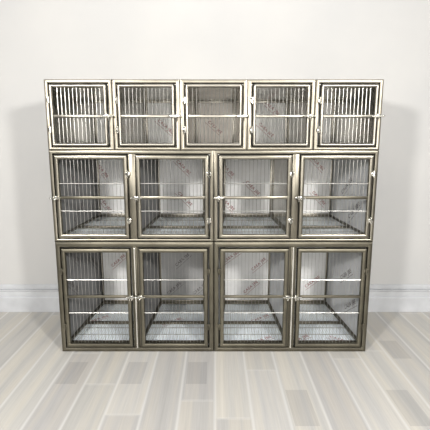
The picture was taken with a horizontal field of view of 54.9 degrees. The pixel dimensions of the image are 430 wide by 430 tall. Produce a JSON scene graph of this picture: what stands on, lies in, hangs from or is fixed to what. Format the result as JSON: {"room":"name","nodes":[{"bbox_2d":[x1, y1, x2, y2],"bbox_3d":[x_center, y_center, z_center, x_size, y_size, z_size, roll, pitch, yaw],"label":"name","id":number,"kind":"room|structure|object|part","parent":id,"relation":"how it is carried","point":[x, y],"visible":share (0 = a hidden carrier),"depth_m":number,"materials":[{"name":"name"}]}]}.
{"room":"veterinary clinic","nodes":[
{"label":"veterinary clinic","id":0,"kind":"room"},
{"bbox_2d":[0,0,429,283],"bbox_3d":[0.000,-0.932,2.587,7.200,3.200,0.100,0,10,0],"label":"wall","id":1,"kind":"structure","parent":0,"point":[388,40],"depth_m":2.54,"materials":[{"name":"white paint"}]},
{"bbox_2d":[0,284,429,311],"bbox_3d":[0.000,0.560,2.791,7.180,0.189,0.018,0,10,0],"label":"baseboard","id":2,"kind":"structure","parent":1,"relation":"attached to","point":[13,297],"depth_m":2.79,"materials":[{"name":"white paint"}]},
{"bbox_2d":[0,312,429,429],"bbox_3d":[0.000,1.121,0.330,7.200,0.060,5.260,0,10,0],"label":"floor","id":3,"kind":"structure","parent":0,"point":[385,385],"depth_m":1.96,"materials":[{"name":"beige wood"}]},
{"bbox_2d":[55,241,213,350],"bbox_3d":[-0.422,0.402,2.452,0.830,0.619,0.570,0,10,0],"label":"cage","id":4,"kind":"object","parent":3,"relation":"on","point":[114,295],"visible":0.98,"depth_m":2.37,"materials":[{"name":"grey metal"}]},
{"bbox_3d":[-0.783,0.399,2.474,0.003,0.597,0.485,2,10,9],"label":"panel","id":5,"kind":"part","parent":4,"relation":"part of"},
{"bbox_3d":[-0.625,0.344,2.194,0.326,0.005,0.005,0,10,0],"label":"horizontal rod","id":6,"kind":"part","parent":4,"relation":"part of","materials":[{"name":"metal"}]},
{"bbox_3d":[-0.625,0.447,2.213,0.360,0.552,0.019,0,10,0],"label":"door","id":7,"kind":"part","parent":4,"relation":"part of","materials":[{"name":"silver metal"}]},
{"bbox_3d":[-0.625,0.526,2.226,0.326,0.005,0.005,0,10,0],"label":"horizontal rod","id":8,"kind":"part","parent":4,"relation":"part of","materials":[{"name":"metal"}]},
{"bbox_3d":[-0.611,0.327,2.698,0.262,0.505,0.012,0,10,0],"label":"edge trim","id":9,"kind":"part","parent":4,"relation":"part of","materials":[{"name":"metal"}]},
{"bbox_3d":[-0.611,0.331,2.707,0.260,0.514,0.004,0,10,0],"label":"panel","id":10,"kind":"part","parent":4,"relation":"part of","materials":[{"name":"silver metal"}]},
{"bbox_2d":[49,150,213,240],"bbox_3d":[-0.423,-0.136,2.357,0.833,0.471,0.570,0,10,0],"label":"cage","id":11,"kind":"object","parent":4,"relation":"on","point":[98,195],"visible":0.98,"depth_m":2.21,"materials":[{"name":"metal"}]},
{"bbox_3d":[-0.781,-0.139,2.379,0.003,0.449,0.486,2,10,10],"label":"panel","id":12,"kind":"part","parent":11,"relation":"part of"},
{"bbox_2d":[44,79,114,149],"bbox_3d":[-0.668,-0.536,2.286,0.338,0.341,0.570,0,10,0],"label":"cage","id":13,"kind":"object","parent":11,"relation":"on","point":[79,112],"visible":0.84,"depth_m":2.07,"materials":[{"name":"metal"}]},
{"bbox_3d":[-0.780,-0.539,2.308,0.003,0.319,0.486,2,10,10],"label":"panel","id":14,"kind":"part","parent":13,"relation":"part of","materials":[{"name":"metal"}]},
{"bbox_3d":[-0.671,-0.670,2.285,0.295,0.035,0.478,0,10,0],"label":"ceiling panel","id":15,"kind":"part","parent":13,"relation":"part of","materials":[{"name":"metal"}]},
{"bbox_3d":[-0.651,-0.562,2.541,0.171,0.267,0.012,0,10,0],"label":"edge trim","id":16,"kind":"part","parent":13,"relation":"part of","materials":[{"name":"metal"}]},
{"bbox_3d":[-0.651,-0.558,2.550,0.169,0.276,0.004,0,10,0],"label":"panel","id":17,"kind":"part","parent":13,"relation":"part of","materials":[{"name":"silver metal"}]},
{"bbox_3d":[-0.627,-0.160,2.105,0.333,0.005,0.005,0,10,0],"label":"horizontal rod","id":18,"kind":"part","parent":11,"relation":"part of","materials":[{"name":"metal"}]},
{"bbox_3d":[-0.627,-0.090,2.118,0.367,0.428,0.019,0,10,0],"label":"door","id":19,"kind":"part","parent":11,"relation":"part of","materials":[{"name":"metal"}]},
{"bbox_3d":[-0.627,-0.020,2.130,0.333,0.005,0.005,0,10,0],"label":"horizontal rod","id":20,"kind":"part","parent":11,"relation":"part of","materials":[{"name":"metal"}]},
{"bbox_3d":[-0.612,-0.192,2.606,0.253,0.395,0.012,0,10,0],"label":"edge trim","id":21,"kind":"part","parent":11,"relation":"part of","materials":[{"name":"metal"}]},
{"bbox_3d":[-0.612,-0.188,2.615,0.251,0.404,0.004,0,10,0],"label":"panel","id":22,"kind":"part","parent":11,"relation":"part of","materials":[{"name":"silver metal"}]},
{"bbox_3d":[-0.422,-0.092,2.129,0.037,0.443,0.023,0,10,0],"label":"post","id":23,"kind":"part","parent":11,"relation":"part of","materials":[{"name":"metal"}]},
{"bbox_2d":[71,217,209,237],"bbox_3d":[-0.422,0.068,2.415,0.792,0.034,0.478,0,10,0],"label":"tray","id":24,"kind":"object","parent":11,"relation":"on","point":[176,221],"depth_m":2.36,"materials":[{"name":"silver metal"}]},
{"bbox_2d":[112,79,180,149],"bbox_3d":[-0.335,-0.536,2.286,0.338,0.341,0.570,0,10,0],"label":"cage","id":25,"kind":"object","parent":11,"relation":"on","point":[146,112],"visible":0.98,"depth_m":2.07,"materials":[{"name":"metal"}]},
{"bbox_3d":[-0.458,-0.539,2.308,0.003,0.319,0.483,1,10,8],"label":"panel","id":26,"kind":"part","parent":25,"relation":"part of","materials":[{"name":"metal"}]},
{"bbox_3d":[-0.339,-0.670,2.285,0.295,0.035,0.478,0,10,0],"label":"ceiling panel","id":27,"kind":"part","parent":25,"relation":"part of","materials":[{"name":"metal"}]},
{"bbox_3d":[-0.324,-0.562,2.541,0.201,0.267,0.012,0,10,0],"label":"edge trim","id":28,"kind":"part","parent":25,"relation":"part of","materials":[{"name":"metal"}]},
{"bbox_3d":[-0.324,-0.558,2.550,0.199,0.276,0.004,0,10,0],"label":"panel","id":29,"kind":"part","parent":25,"relation":"part of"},
{"bbox_3d":[-0.216,-0.090,2.118,0.367,0.428,0.019,0,10,0],"label":"door","id":30,"kind":"part","parent":11,"relation":"part of","materials":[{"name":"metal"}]},
{"bbox_3d":[-0.216,-0.160,2.105,0.333,0.005,0.005,0,10,0],"label":"horizontal rod","id":31,"kind":"part","parent":11,"relation":"part of","materials":[{"name":"metal"}]},
{"bbox_3d":[-0.216,-0.020,2.130,0.333,0.005,0.005,0,10,0],"label":"horizontal rod","id":32,"kind":"part","parent":11,"relation":"part of","materials":[{"name":"metal"}]},
{"bbox_3d":[-0.212,-0.192,2.606,0.291,0.395,0.012,0,10,0],"label":"edge trim","id":33,"kind":"part","parent":11,"relation":"part of","materials":[{"name":"metal"}]},
{"bbox_3d":[-0.212,-0.188,2.615,0.289,0.404,0.004,0,10,0],"label":"panel","id":34,"kind":"part","parent":11,"relation":"part of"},
{"bbox_3d":[-0.043,-0.139,2.379,0.003,0.449,0.481,-1,10,-5],"label":"panel","id":35,"kind":"part","parent":11,"relation":"part of","materials":[{"name":"silver metal"}]},
{"bbox_2d":[180,79,248,149],"bbox_3d":[-0.002,-0.536,2.286,0.338,0.341,0.570,0,10,0],"label":"cage","id":36,"kind":"object","parent":11,"relation":"on","point":[213,112],"visible":1,"depth_m":2.08,"materials":[{"name":"metal"}]},
{"bbox_3d":[-0.138,-0.539,2.308,0.003,0.319,0.480,1,10,5],"label":"panel","id":37,"kind":"part","parent":36,"relation":"part of","materials":[{"name":"metal"}]},
{"bbox_3d":[-0.006,-0.670,2.285,0.295,0.035,0.478,0,10,0],"label":"ceiling panel","id":38,"kind":"part","parent":36,"relation":"part of","materials":[{"name":"metal"}]},
{"bbox_3d":[0.002,-0.558,2.550,0.234,0.276,0.004,0,10,0],"label":"panel","id":39,"kind":"part","parent":36,"relation":"part of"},
{"bbox_3d":[0.002,-0.562,2.541,0.236,0.267,0.012,0,10,0],"label":"edge trim","id":40,"kind":"part","parent":36,"relation":"part of","materials":[{"name":"metal"}]},
{"bbox_3d":[0.133,-0.539,2.308,0.003,0.319,0.479,0,10,-3],"label":"panel","id":41,"kind":"part","parent":36,"relation":"part of","materials":[{"name":"metal"}]},
{"bbox_3d":[-0.422,0.445,2.225,0.022,0.567,0.021,0,10,0],"label":"post","id":42,"kind":"part","parent":4,"relation":"part of","materials":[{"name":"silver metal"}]},
{"bbox_3d":[-0.422,0.445,2.207,0.011,0.563,0.011,0,10,0],"label":"post rod","id":43,"kind":"part","parent":4,"relation":"part of","materials":[{"name":"metal"}]},
{"bbox_2d":[73,304,203,339],"bbox_3d":[-0.422,0.653,2.518,0.792,0.058,0.478,0,10,0],"label":"tray","id":44,"kind":"object","parent":4,"relation":"on","point":[191,330],"depth_m":2.48,"materials":[{"name":"grey metal"}]},
{"bbox_3d":[-0.218,0.447,2.213,0.360,0.552,0.019,0,10,0],"label":"door","id":45,"kind":"part","parent":4,"relation":"part of","materials":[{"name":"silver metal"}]},
{"bbox_3d":[-0.218,0.344,2.194,0.326,0.005,0.005,0,10,0],"label":"horizontal rod","id":46,"kind":"part","parent":4,"relation":"part of","materials":[{"name":"metal"}]},
{"bbox_3d":[-0.218,0.526,2.226,0.326,0.005,0.005,0,10,0],"label":"horizontal rod","id":47,"kind":"part","parent":4,"relation":"part of","materials":[{"name":"metal"}]},
{"bbox_3d":[-0.215,0.331,2.707,0.295,0.514,0.004,0,10,0],"label":"panel","id":48,"kind":"part","parent":4,"relation":"part of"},
{"bbox_3d":[-0.215,0.327,2.698,0.297,0.505,0.012,0,10,0],"label":"edge trim","id":49,"kind":"part","parent":4,"relation":"part of","materials":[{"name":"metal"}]},
{"bbox_3d":[-0.043,0.399,2.474,0.003,0.597,0.481,-1,10,-5],"label":"panel","id":50,"kind":"part","parent":4,"relation":"part of","materials":[{"name":"silver metal"}]},
{"bbox_2d":[214,241,372,350],"bbox_3d":[0.410,0.402,2.452,0.830,0.619,0.570,0,10,0],"label":"cage","id":51,"kind":"object","parent":3,"relation":"on","point":[269,295],"visible":0.97,"depth_m":2.36,"materials":[{"name":"grey metal"}]},
{"bbox_3d":[0.207,0.331,2.707,0.303,0.514,0.004,0,10,0],"label":"panel","id":52,"kind":"part","parent":51,"relation":"part of","materials":[{"name":"silver metal"}]},
{"bbox_3d":[0.207,0.327,2.698,0.305,0.505,0.012,0,10,0],"label":"edge trim","id":53,"kind":"part","parent":51,"relation":"part of","materials":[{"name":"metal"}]},
{"bbox_3d":[0.206,0.526,2.226,0.326,0.005,0.005,0,10,0],"label":"horizontal rod","id":54,"kind":"part","parent":51,"relation":"part of","materials":[{"name":"metal"}]},
{"bbox_3d":[0.206,0.344,2.194,0.326,0.005,0.005,0,10,0],"label":"horizontal rod","id":55,"kind":"part","parent":51,"relation":"part of","materials":[{"name":"metal"}]},
{"bbox_3d":[0.206,0.447,2.213,0.360,0.552,0.019,0,10,0],"label":"door","id":56,"kind":"part","parent":51,"relation":"part of","materials":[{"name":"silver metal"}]},
{"bbox_2d":[224,304,354,344],"bbox_3d":[0.410,0.654,2.512,0.792,0.058,0.492,0,10,0],"label":"tray","id":57,"kind":"object","parent":51,"relation":"on","point":[252,335],"depth_m":2.45,"materials":[{"name":"grey metal"}]},
{"bbox_3d":[0.410,0.445,2.225,0.022,0.567,0.021,0,10,0],"label":"post","id":58,"kind":"part","parent":51,"relation":"part of","materials":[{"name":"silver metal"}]},
{"bbox_3d":[0.410,0.445,2.207,0.011,0.563,0.011,0,10,0],"label":"post rod","id":59,"kind":"part","parent":51,"relation":"part of","materials":[{"name":"metal"}]},
{"bbox_2d":[213,150,378,240],"bbox_3d":[0.408,-0.136,2.357,0.833,0.471,0.570,0,10,0],"label":"cage","id":60,"kind":"object","parent":51,"relation":"on","point":[260,195],"visible":1,"depth_m":2.24,"materials":[{"name":"metal"}]},
{"bbox_3d":[0.031,-0.139,2.379,0.003,0.449,0.481,1,10,5],"label":"panel","id":61,"kind":"part","parent":60,"relation":"part of","materials":[{"name":"silver metal"}]},
{"bbox_3d":[0.206,-0.188,2.615,0.301,0.404,0.004,0,10,0],"label":"panel","id":62,"kind":"part","parent":60,"relation":"part of","materials":[{"name":"silver metal"}]},
{"bbox_3d":[0.206,-0.192,2.606,0.303,0.395,0.012,0,10,0],"label":"edge trim","id":63,"kind":"part","parent":60,"relation":"part of","materials":[{"name":"metal"}]},
{"bbox_3d":[0.204,-0.020,2.130,0.333,0.005,0.005,0,10,0],"label":"horizontal rod","id":64,"kind":"part","parent":60,"relation":"part of","materials":[{"name":"metal"}]},
{"bbox_3d":[0.204,-0.160,2.105,0.333,0.005,0.005,0,10,0],"label":"horizontal rod","id":65,"kind":"part","parent":60,"relation":"part of","materials":[{"name":"metal"}]},
{"bbox_3d":[0.204,-0.090,2.118,0.367,0.428,0.019,0,10,0],"label":"door","id":66,"kind":"part","parent":60,"relation":"part of","materials":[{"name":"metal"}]},
{"bbox_2d":[247,79,316,149],"bbox_3d":[0.330,-0.536,2.286,0.338,0.341,0.570,0,10,0],"label":"cage","id":67,"kind":"object","parent":60,"relation":"on","point":[280,112],"visible":0.99,"depth_m":2.07,"materials":[{"name":"metal"}]},
{"bbox_3d":[0.332,-0.562,2.541,0.221,0.267,0.012,0,10,0],"label":"edge trim","id":68,"kind":"part","parent":67,"relation":"part of","materials":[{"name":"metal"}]},
{"bbox_3d":[0.332,-0.558,2.550,0.219,0.276,0.004,0,10,0],"label":"panel","id":69,"kind":"part","parent":67,"relation":"part of","materials":[{"name":"silver metal"}]},
{"bbox_3d":[0.327,-0.670,2.285,0.295,0.035,0.478,0,10,0],"label":"ceiling panel","id":70,"kind":"part","parent":67,"relation":"part of","materials":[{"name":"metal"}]},
{"bbox_3d":[0.461,-0.539,2.308,0.003,0.319,0.480,-1,10,-4],"label":"panel","id":71,"kind":"part","parent":67,"relation":"part of","materials":[{"name":"metal"}]},
{"bbox_2d":[223,217,357,233],"bbox_3d":[0.410,0.068,2.415,0.792,0.034,0.478,0,10,0],"label":"tray","id":72,"kind":"object","parent":60,"relation":"on","point":[235,221],"depth_m":2.36,"materials":[{"name":"silver metal"}]},
{"bbox_3d":[0.410,-0.092,2.129,0.037,0.443,0.023,0,10,0],"label":"post","id":73,"kind":"part","parent":60,"relation":"part of","materials":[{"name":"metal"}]},
{"bbox_3d":[0.598,-0.188,2.615,0.271,0.404,0.004,0,10,0],"label":"panel","id":74,"kind":"part","parent":60,"relation":"part of","materials":[{"name":"silver metal"}]},
{"bbox_3d":[0.598,-0.192,2.606,0.273,0.395,0.012,0,10,0],"label":"edge trim","id":75,"kind":"part","parent":60,"relation":"part of","materials":[{"name":"metal"}]},
{"bbox_3d":[0.615,-0.020,2.130,0.333,0.005,0.005,0,10,0],"label":"horizontal rod","id":76,"kind":"part","parent":60,"relation":"part of","materials":[{"name":"metal"}]},
{"bbox_3d":[0.615,-0.090,2.118,0.367,0.428,0.019,0,10,0],"label":"door","id":77,"kind":"part","parent":60,"relation":"part of","materials":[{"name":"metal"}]},
{"bbox_3d":[0.615,-0.160,2.105,0.333,0.005,0.005,0,10,0],"label":"horizontal rod","id":78,"kind":"part","parent":60,"relation":"part of","materials":[{"name":"metal"}]},
{"bbox_2d":[313,79,384,149],"bbox_3d":[0.663,-0.536,2.286,0.338,0.341,0.570,0,10,0],"label":"cage","id":79,"kind":"object","parent":60,"relation":"on","point":[348,112],"visible":0.84,"depth_m":2.07,"materials":[{"name":"metal"}]},
{"bbox_3d":[0.640,-0.558,2.550,0.171,0.276,0.004,0,10,0],"label":"panel","id":80,"kind":"part","parent":79,"relation":"part of","materials":[{"name":"silver metal"}]},
{"bbox_3d":[0.640,-0.562,2.541,0.173,0.267,0.012,0,10,0],"label":"edge trim","id":81,"kind":"part","parent":79,"relation":"part of","materials":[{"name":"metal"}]},
{"bbox_3d":[0.659,-0.670,2.285,0.295,0.035,0.478,0,10,0],"label":"ceiling panel","id":82,"kind":"part","parent":79,"relation":"part of","materials":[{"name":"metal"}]},
{"bbox_3d":[0.769,-0.539,2.308,0.003,0.319,0.486,-2,10,-10],"label":"panel","id":83,"kind":"part","parent":79,"relation":"part of","materials":[{"name":"metal"}]},
{"bbox_3d":[0.773,-0.139,2.379,0.003,0.449,0.485,-2,10,-9],"label":"panel","id":84,"kind":"part","parent":60,"relation":"part of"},
{"bbox_3d":[0.596,0.331,2.707,0.271,0.514,0.004,0,10,0],"label":"panel","id":85,"kind":"part","parent":51,"relation":"part of","materials":[{"name":"silver metal"}]},
{"bbox_3d":[0.596,0.327,2.698,0.273,0.505,0.012,0,10,0],"label":"edge trim","id":86,"kind":"part","parent":51,"relation":"part of","materials":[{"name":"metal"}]},
{"bbox_3d":[0.613,0.526,2.226,0.326,0.005,0.005,0,10,0],"label":"horizontal rod","id":87,"kind":"part","parent":51,"relation":"part of","materials":[{"name":"metal"}]},
{"bbox_3d":[0.613,0.447,2.213,0.360,0.552,0.019,0,10,0],"label":"door","id":88,"kind":"part","parent":51,"relation":"part of","materials":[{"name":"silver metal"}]},
{"bbox_3d":[0.613,0.344,2.194,0.326,0.005,0.005,0,10,0],"label":"horizontal rod","id":89,"kind":"part","parent":51,"relation":"part of","materials":[{"name":"metal"}]},
{"bbox_3d":[0.772,0.399,2.474,0.003,0.597,0.485,-2,10,-9],"label":"panel","id":90,"kind":"part","parent":51,"relation":"part of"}
]}

